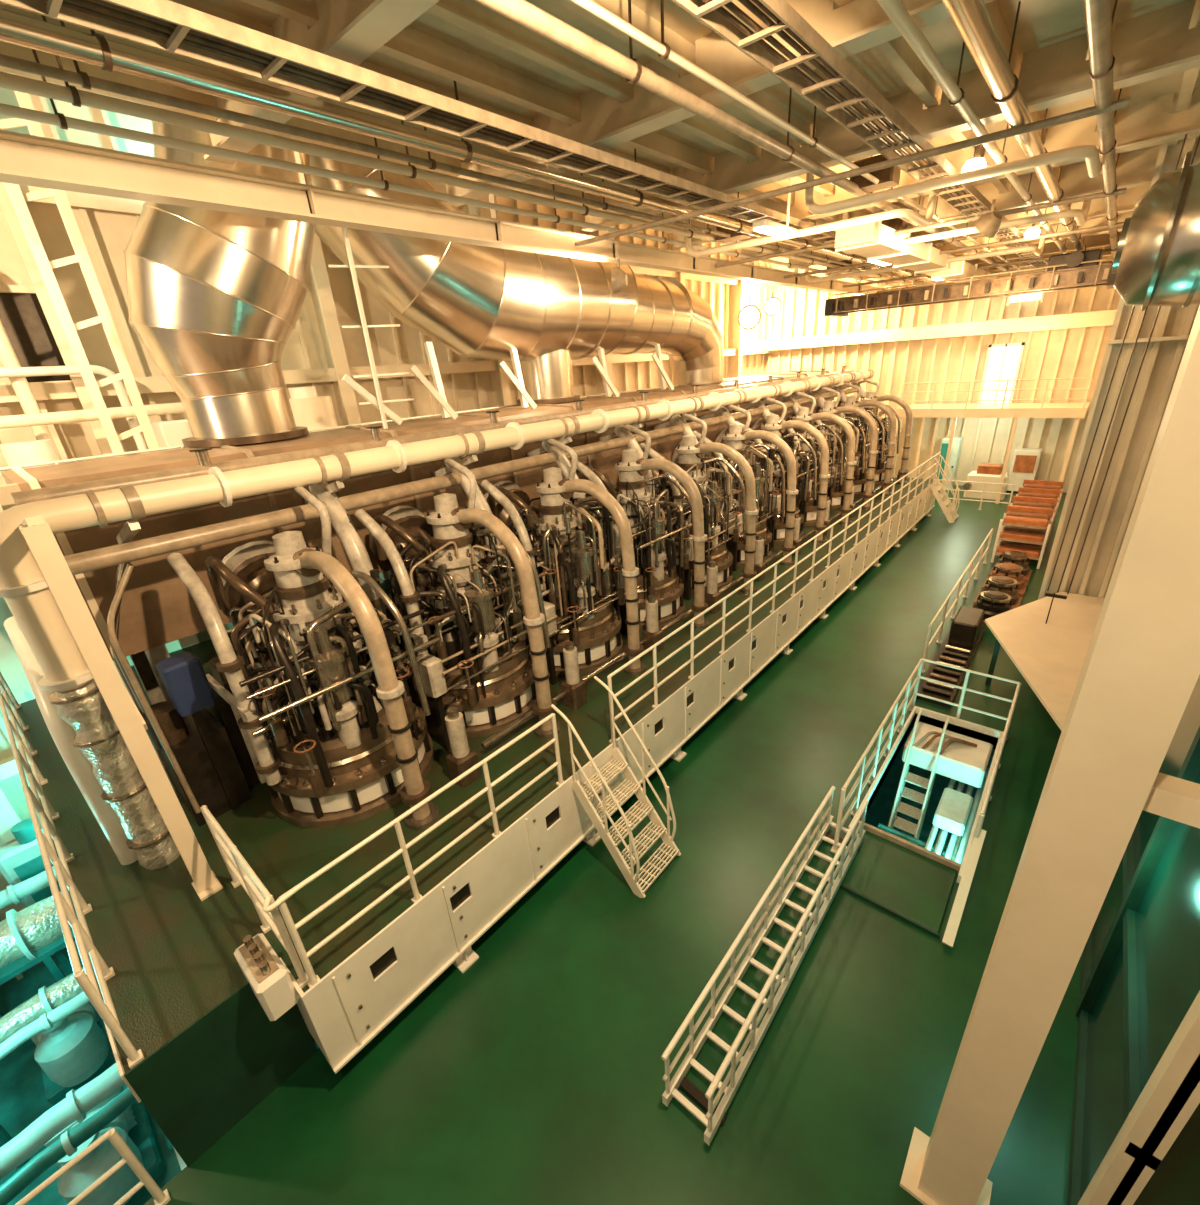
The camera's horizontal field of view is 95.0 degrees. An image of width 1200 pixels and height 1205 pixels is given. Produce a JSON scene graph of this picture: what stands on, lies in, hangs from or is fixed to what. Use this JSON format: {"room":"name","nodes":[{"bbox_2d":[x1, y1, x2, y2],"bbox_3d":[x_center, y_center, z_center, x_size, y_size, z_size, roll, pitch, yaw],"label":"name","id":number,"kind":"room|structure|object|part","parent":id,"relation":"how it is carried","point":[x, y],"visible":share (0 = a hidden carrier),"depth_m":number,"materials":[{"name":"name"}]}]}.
{"room":"ship interior","nodes":[
{"label":"ship interior","id":0,"kind":"room"},
{"bbox_2d":[0,71,776,985],"bbox_3d":[-2.591,-5.992,17.181,0.820,18.600,36.200,16,30,38],"label":"wall","id":1,"kind":"structure","parent":0,"point":[318,352],"depth_m":11.78,"materials":[{"name":"metal"}]},
{"bbox_2d":[0,285,70,381],"bbox_3d":[-9.467,-4.402,9.186,0.140,1.550,0.860,16,30,38],"label":"door","id":2,"kind":"structure","parent":1,"relation":"in","point":[25,324],"depth_m":9.15,"materials":[{"name":"metal"}]},
{"bbox_2d":[0,320,184,463],"bbox_3d":[-3.899,-6.629,13.935,0.830,5.190,21.500,16,30,38],"label":"railing","id":3,"kind":"object","parent":1,"relation":"attached to","point":[38,421],"visible":0.29,"depth_m":8.87,"materials":[{"name":"beige metal"}]},
{"bbox_2d":[0,725,994,1204],"bbox_3d":[4.245,4.412,15.717,17.000,0.200,36.000,16,30,38],"label":"floor","id":4,"kind":"structure","parent":0,"point":[23,1100],"depth_m":9.51,"materials":[{"name":"teal paint"}]},
{"bbox_2d":[0,818,75,984],"bbox_3d":[-8.264,4.769,12.000,1.300,3.660,13.500,16,30,38],"label":"heat exchanger","id":5,"kind":"object","parent":4,"relation":"on","point":[21,860],"visible":0.09,"depth_m":9.82,"materials":[{"name":"teal paint"}]},
{"bbox_2d":[31,1002,115,1105],"bbox_3d":[-9.054,7.154,9.319,1.738,1.496,0.990,16,30,38],"label":"tank","id":6,"kind":"object","parent":4,"relation":"on","point":[77,1048],"visible":0.57,"depth_m":8.88,"materials":[{"name":"metal"}]},
{"bbox_2d":[0,866,186,1204],"bbox_3d":[-8.063,6.723,8.200,6.500,3.042,7.884,16,30,38],"label":"lower pipework","id":7,"kind":"object","parent":4,"relation":"on","point":[24,932],"visible":0.3,"depth_m":7.61,"materials":[{"name":"metal"}]},
{"bbox_2d":[44,1085,165,1204],"bbox_3d":[-7.229,7.660,7.845,1.738,1.496,0.990,16,30,38],"label":"pump","id":8,"kind":"object","parent":4,"relation":"on","point":[134,1125],"visible":0.5,"depth_m":7.50,"materials":[{"name":"teal paint"}]},
{"bbox_2d":[13,477,936,1166],"bbox_3d":[1.526,1.105,16.418,9.310,5.660,25.120,16,30,38],"label":"gallery","id":9,"kind":"object","parent":4,"relation":"on","point":[180,994],"visible":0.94,"depth_m":5.99,"materials":[{"name":"white paint"}]},
{"bbox_2d":[200,805,308,988],"bbox_3d":[-3.185,2.660,5.151,1.840,1.072,0.279,16,30,38],"label":"gallery railing","id":10,"kind":"object","parent":9,"relation":"on","point":[241,873],"visible":1,"depth_m":4.91,"materials":[{"name":"metal"}]},
{"bbox_2d":[234,933,298,1020],"bbox_3d":[-2.932,3.205,4.796,0.600,0.520,0.240,16,30,38],"label":"junction box","id":11,"kind":"object","parent":9,"relation":"attached to","point":[267,976],"visible":0.99,"depth_m":4.66,"materials":[{"name":"white paint"}]},
{"bbox_2d":[0,374,766,470],"bbox_3d":[-1.510,-3.962,16.505,2.450,4.072,24.700,16,30,38],"label":"platform","id":12,"kind":"object","parent":9,"relation":"on","point":[482,409],"visible":0.16,"depth_m":8.75,"materials":[{"name":"beige paint"}]},
{"bbox_2d":[0,73,158,456],"bbox_3d":[-7.356,-5.266,7.238,0.100,8.500,0.570,16,30,38],"label":"ladder","id":13,"kind":"object","parent":12,"relation":"on","point":[19,200],"visible":0.71,"depth_m":7.65,"materials":[{"name":"beige metal"}]},
{"bbox_2d":[0,386,337,482],"bbox_3d":[-7.463,-2.792,9.989,1.000,1.790,5.500,16,30,38],"label":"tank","id":14,"kind":"object","parent":12,"relation":"on","point":[310,410],"visible":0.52,"depth_m":9.71,"materials":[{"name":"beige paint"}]},
{"bbox_2d":[0,366,912,900],"bbox_3d":[2.183,-3.199,13.956,5.419,4.271,24.573,16,30,38],"label":"engine","id":15,"kind":"object","parent":9,"relation":"on","point":[667,492],"visible":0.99,"depth_m":7.08,"materials":[{"name":"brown metal"}]},
{"bbox_3d":[-5.592,0.591,6.515,4.340,4.100,0.920,16,30,38],"label":"frame","id":16,"kind":"part","parent":15,"relation":"part of","materials":[{"name":"beige paint"}]},
{"bbox_2d":[123,106,315,447],"bbox_3d":[-5.325,-6.670,6.992,2.847,8.809,2.056,-18,27,-30],"label":"duct","id":17,"kind":"object","parent":15,"relation":"attached to","point":[216,298],"visible":0.7,"depth_m":7.25,"materials":[{"name":"silver metal"}]},
{"bbox_2d":[328,227,673,428],"bbox_3d":[-1.151,-5.736,11.432,0.870,3.129,9.294,16,30,38],"label":"support frame","id":18,"kind":"object","parent":15,"relation":"on","point":[438,392],"visible":0.9,"depth_m":9.86,"materials":[{"name":"white paint"}]},
{"bbox_2d":[310,143,723,404],"bbox_3d":[-0.759,-9.216,12.154,12.796,8.838,2.831,-24,30,-38],"label":"duct","id":19,"kind":"object","parent":15,"relation":"on","point":[476,301],"visible":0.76,"depth_m":10.96,"materials":[{"name":"silver metal"}]},
{"bbox_2d":[276,452,940,987],"bbox_3d":[5.117,-1.150,12.690,0.090,1.072,23.740,16,30,38],"label":"railing","id":20,"kind":"object","parent":9,"relation":"on","point":[304,956],"visible":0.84,"depth_m":6.26,"materials":[{"name":"beige metal"}]},
{"bbox_2d":[878,767,988,863],"bbox_3d":[5.162,5.106,9.197,1.300,3.540,4.200,16,30,38],"label":"air purifier","id":21,"kind":"object","parent":4,"relation":"on","point":[929,846],"visible":0.06,"depth_m":8.50,"materials":[{"name":"paint"}]},
{"bbox_2d":[902,722,992,860],"bbox_3d":[5.281,3.051,8.761,1.150,1.081,2.752,16,30,38],"label":"machine","id":22,"kind":"object","parent":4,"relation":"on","point":[962,758],"depth_m":8.96,"materials":[{"name":"white paint"}]},
{"bbox_2d":[0,0,1199,285],"bbox_3d":[5.774,-6.906,8.696,10.780,0.510,30.270,16,30,38],"label":"ceiling","id":23,"kind":"structure","parent":0,"point":[1159,43],"depth_m":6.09,"materials":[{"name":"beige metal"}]},
{"bbox_2d":[0,130,887,295],"bbox_3d":[1.527,-7.908,12.194,0.300,0.885,36.000,16,30,38],"label":"girder","id":24,"kind":"object","parent":23,"relation":"attached to","point":[25,159],"visible":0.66,"depth_m":6.74,"materials":[{"name":"beige metal"}]},
{"bbox_2d":[824,249,1116,316],"bbox_3d":[11.046,-9.716,16.923,7.540,0.900,1.800,16,30,38],"label":"crane","id":25,"kind":"object","parent":24,"relation":"on","point":[1084,269],"visible":0.95,"depth_m":15.98,"materials":[{"name":"brown metal"}]},
{"bbox_2d":[0,0,1130,292],"bbox_3d":[4.401,-6.940,9.736,7.400,0.990,35.700,16,30,38],"label":"piping","id":26,"kind":"object","parent":23,"relation":"attached to","point":[165,25],"visible":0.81,"depth_m":5.19,"materials":[{"name":"white paint"}]},
{"bbox_2d":[974,199,1001,237],"bbox_3d":[6.831,-6.717,9.659,0.404,0.581,0.430,16,30,38],"label":"floodlight","id":27,"kind":"object","parent":26,"relation":"attached to","point":[988,225],"visible":1,"depth_m":9.56,"materials":[{"name":"grey metal"}]},
{"bbox_2d":[611,259,627,292],"bbox_3d":[0.379,-6.244,10.520,0.269,0.566,0.440,3,24,15],"label":"floodlight","id":28,"kind":"object","parent":23,"relation":"attached to","point":[619,278],"visible":1,"depth_m":10.42,"materials":[{"name":"grey metal"}]},
{"bbox_2d":[738,296,760,329],"bbox_3d":[6.312,-12.264,23.364,0.968,1.264,0.654,-1,23,6],"label":"floodlight","id":29,"kind":"object","parent":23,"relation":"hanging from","point":[749,316],"visible":1,"depth_m":23.18,"materials":[{"name":"white glass"}]},
{"bbox_2d":[763,291,780,315],"bbox_3d":[7.059,-12.265,22.579,0.704,0.924,0.487,0,23,9],"label":"floodlight","id":30,"kind":"object","parent":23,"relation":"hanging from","point":[772,306],"visible":1,"depth_m":22.45,"materials":[{"name":"white glass"}]},
{"bbox_2d":[752,179,797,238],"bbox_3d":[3.007,-6.709,9.193,0.345,0.910,1.300,16,30,38],"label":"ceiling light","id":31,"kind":"object","parent":23,"relation":"hanging from","point":[765,226],"depth_m":9.17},
{"bbox_2d":[867,258,890,265],"bbox_3d":[6.887,-8.738,13.296,0.345,0.910,1.300,16,30,38],"label":"ceiling light","id":32,"kind":"object","parent":23,"relation":"attached to","point":[872,261],"depth_m":13.41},
{"bbox_2d":[962,145,986,171],"bbox_3d":[4.870,-5.961,7.071,0.280,0.850,0.273,16,30,38],"label":"light","id":33,"kind":"object","parent":23,"relation":"attached to","point":[975,163],"visible":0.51,"depth_m":7.10,"materials":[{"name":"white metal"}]},
{"bbox_2d":[1024,215,1039,238],"bbox_3d":[9.396,-8.328,11.858,0.280,0.850,0.273,16,30,38],"label":"light","id":34,"kind":"object","parent":23,"relation":"attached to","point":[1033,232],"visible":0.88,"depth_m":11.91,"materials":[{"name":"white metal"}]},
{"bbox_2d":[1045,134,1199,623],"bbox_3d":[7.954,-2.854,8.544,0.430,7.100,0.117,16,30,38],"label":"pipes","id":35,"kind":"object","parent":23,"relation":"hanging from","point":[1054,595],"visible":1,"depth_m":8.69,"materials":[{"name":"brown metal"}]},
{"bbox_2d":[1111,151,1199,310],"bbox_3d":[5.482,-3.312,3.416,3.060,2.410,1.080,16,30,38],"label":"tank","id":36,"kind":"object","parent":23,"relation":"hanging from","point":[1157,259],"visible":1,"depth_m":4.21,"materials":[{"name":"silver metal"}]},
{"bbox_2d":[144,485,1199,1204],"bbox_3d":[3.973,0.491,14.035,17.000,0.250,36.000,16,30,38],"label":"floor","id":37,"kind":"structure","parent":0,"point":[532,1074],"depth_m":5.58,"materials":[{"name":"green paint"}]},
{"bbox_2d":[0,672,170,1204],"bbox_3d":[-8.491,3.726,5.176,8.790,2.372,5.270,16,30,38],"label":"walkway railing","id":38,"kind":"object","parent":37,"relation":"on","point":[15,726],"visible":1,"depth_m":4.69,"materials":[{"name":"metal"}]},
{"bbox_2d":[551,676,680,897],"bbox_3d":[0.244,2.348,7.043,1.321,2.417,0.840,16,30,38],"label":"stair","id":39,"kind":"structure","parent":37,"relation":"on","point":[648,809],"depth_m":7.09,"materials":[{"name":"metal"}]},
{"bbox_2d":[661,786,868,1144],"bbox_3d":[2.039,3.505,6.020,0.500,0.775,4.100,16,30,38],"label":"staircase","id":40,"kind":"structure","parent":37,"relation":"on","point":[716,1115],"depth_m":5.50,"materials":[{"name":"white metal"}]},
{"bbox_2d":[827,820,960,938],"bbox_3d":[3.678,3.382,6.874,1.230,0.120,1.130,16,30,38],"label":"hatch cover","id":41,"kind":"object","parent":37,"relation":"on","point":[912,883],"visible":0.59,"depth_m":6.80,"materials":[{"name":"green metal"}]},
{"bbox_2d":[886,708,949,844],"bbox_3d":[5.234,3.717,9.378,0.440,3.601,1.435,16,30,38],"label":"stair","id":42,"kind":"structure","parent":37,"relation":"attached to","point":[895,821],"depth_m":9.36,"materials":[{"name":"metal"}]},
{"bbox_2d":[831,658,1021,947],"bbox_3d":[4.737,2.498,7.870,1.515,1.322,4.631,16,30,38],"label":"railing","id":43,"kind":"object","parent":37,"relation":"on","point":[977,836],"visible":0.98,"depth_m":8.21,"materials":[{"name":"metal"}]},
{"bbox_2d":[929,453,959,522],"bbox_3d":[12.744,-4.237,20.367,1.174,2.412,0.840,16,30,38],"label":"stair","id":44,"kind":"structure","parent":37,"relation":"on","point":[951,515],"depth_m":20.27,"materials":[{"name":"beige metal"}]},
{"bbox_2d":[937,436,962,488],"bbox_3d":[15.758,-6.321,24.895,0.700,2.200,0.800,16,30,38],"label":"tall cabinet","id":45,"kind":"object","parent":37,"relation":"on","point":[957,441],"visible":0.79,"depth_m":24.52,"materials":[{"name":"metal"}]},
{"bbox_2d":[916,606,984,707],"bbox_3d":[7.309,0.911,11.308,0.600,0.700,3.700,16,30,38],"label":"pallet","id":46,"kind":"object","parent":37,"relation":"on","point":[958,649],"visible":0.95,"depth_m":11.36,"materials":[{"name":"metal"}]},
{"bbox_2d":[921,528,992,672],"bbox_3d":[8.965,-0.375,13.567,0.090,1.072,7.690,16,30,38],"label":"deck railing","id":47,"kind":"object","parent":37,"relation":"on","point":[945,604],"visible":0.94,"depth_m":12.93,"materials":[{"name":"metal"}]},
{"bbox_2d":[939,479,1014,509],"bbox_3d":[14.510,-4.219,21.631,2.790,1.072,0.090,16,30,38],"label":"deck railing","id":48,"kind":"object","parent":37,"relation":"on","point":[985,483],"visible":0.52,"depth_m":21.31,"materials":[{"name":"metal"}]},
{"bbox_2d":[963,463,1009,499],"bbox_3d":[16.160,-5.077,23.011,1.450,1.350,1.000,16,30,38],"label":"tank","id":49,"kind":"object","parent":37,"relation":"on","point":[986,472],"visible":0.96,"depth_m":22.80,"materials":[{"name":"white metal"}]},
{"bbox_2d":[971,591,1011,625],"bbox_3d":[9.251,0.090,12.941,0.900,0.675,0.900,16,30,38],"label":"cylinder","id":50,"kind":"object","parent":37,"relation":"on","point":[993,603],"visible":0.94,"depth_m":12.71,"materials":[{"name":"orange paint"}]},
{"bbox_2d":[892,377,1092,503],"bbox_3d":[15.922,-6.820,22.892,6.200,4.672,2.990,16,30,38],"label":"balcony","id":51,"kind":"object","parent":37,"relation":"on","point":[1077,410],"visible":0.95,"depth_m":21.43,"materials":[{"name":"beige paint"}]},
{"bbox_2d":[973,576,1021,608],"bbox_3d":[9.994,-0.299,13.727,0.900,0.675,0.900,16,30,38],"label":"cylinder","id":52,"kind":"object","parent":37,"relation":"on","point":[1003,584],"visible":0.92,"depth_m":13.48,"materials":[{"name":"orange paint"}]},
{"bbox_2d":[981,563,1027,596],"bbox_3d":[10.738,-0.688,14.514,0.900,0.675,0.900,16,30,38],"label":"cylinder","id":53,"kind":"object","parent":37,"relation":"on","point":[1011,570],"visible":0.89,"depth_m":14.26,"materials":[{"name":"orange paint"}]},
{"bbox_2d":[989,551,1031,582],"bbox_3d":[11.481,-1.077,15.300,0.900,0.675,0.900,16,30,38],"label":"cylinder","id":54,"kind":"object","parent":37,"relation":"on","point":[1016,557],"visible":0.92,"depth_m":15.05,"materials":[{"name":"orange paint"}]},
{"bbox_2d":[991,506,1053,568],"bbox_3d":[12.332,-1.925,16.061,1.160,1.525,0.875,16,30,38],"label":"rack","id":55,"kind":"object","parent":37,"relation":"on","point":[1024,531],"visible":1,"depth_m":15.89,"materials":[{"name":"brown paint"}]},
{"bbox_2d":[1006,448,1042,492],"bbox_3d":[17.939,-5.567,23.294,0.900,1.800,0.680,16,30,38],"label":"tall cabinet","id":56,"kind":"object","parent":37,"relation":"on","point":[1025,461],"visible":0.79,"depth_m":22.99,"materials":[{"name":"white metal"}]},
{"bbox_2d":[1000,496,1057,552],"bbox_3d":[13.237,-2.399,17.019,1.160,1.525,0.875,16,30,38],"label":"rack","id":57,"kind":"object","parent":37,"relation":"on","point":[1044,503],"visible":0.17,"depth_m":16.87,"materials":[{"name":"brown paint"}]},
{"bbox_2d":[1016,487,1060,540],"bbox_3d":[14.142,-2.873,17.976,1.160,1.525,0.875,16,30,38],"label":"rack","id":58,"kind":"object","parent":37,"relation":"on","point":[1023,492],"visible":0.2,"depth_m":17.84,"materials":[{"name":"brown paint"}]},
{"bbox_2d":[1021,480,1063,531],"bbox_3d":[15.047,-3.346,18.933,1.160,1.525,0.875,16,30,38],"label":"rack","id":59,"kind":"object","parent":37,"relation":"on","point":[1054,485],"visible":0.2,"depth_m":18.80,"materials":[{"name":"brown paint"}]},
{"bbox_2d":[985,592,1104,730],"bbox_3d":[7.580,1.312,9.568,1.880,1.300,5.600,16,30,38],"label":"workbench","id":60,"kind":"object","parent":37,"relation":"on","point":[1050,657],"visible":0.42,"depth_m":9.47,"materials":[{"name":"beige paint"}]},
{"bbox_2d":[899,305,1199,1204],"bbox_3d":[2.459,0.757,2.692,0.550,8.380,0.450,16,30,38],"label":"steel pillar","id":61,"kind":"structure","parent":37,"relation":"on","point":[1140,672],"depth_m":2.63,"materials":[{"name":"white metal"}]},
{"bbox_2d":[1143,772,1199,828],"bbox_3d":[3.509,1.142,1.853,2.460,0.140,0.140,16,30,38],"label":"cross beam","id":62,"kind":"structure","parent":61,"relation":"attached to","point":[1170,797],"depth_m":2.50,"materials":[{"name":"white metal"}]},
{"bbox_2d":[759,255,1119,492],"bbox_3d":[13.906,-10.519,25.068,14.300,18.600,1.020,16,30,38],"label":"wall","id":63,"kind":"structure","parent":0,"point":[1066,334],"depth_m":24.03,"materials":[{"name":"paint"}]},
{"bbox_2d":[978,343,1024,402],"bbox_3d":[16.696,-9.529,22.919,1.200,2.280,0.180,16,30,38],"label":"door","id":64,"kind":"structure","parent":63,"relation":"in","point":[1003,361],"depth_m":22.89,"materials":[{"name":"white paint"}]},
{"bbox_2d":[1006,292,1044,305],"bbox_3d":[16.747,-12.262,21.556,1.160,1.000,0.130,16,30,38],"label":"light fixture","id":65,"kind":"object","parent":63,"relation":"in","point":[1033,296],"depth_m":21.67,"materials":[{"name":"white paint"}]},
{"bbox_2d":[1038,136,1199,599],"bbox_3d":[9.235,-0.282,8.823,3.320,13.200,36.200,16,30,38],"label":"wall","id":66,"kind":"structure","parent":0,"point":[1173,326],"depth_m":9.98,"materials":[{"name":"metal"}]},
{"bbox_2d":[1067,675,1199,1204],"bbox_3d":[5.267,1.553,5.162,0.160,4.620,6.220,16,30,38],"label":"window","id":67,"kind":"structure","parent":66,"relation":"in","point":[1137,1079],"depth_m":4.04,"materials":[{"name":"green glass"}]}
]}

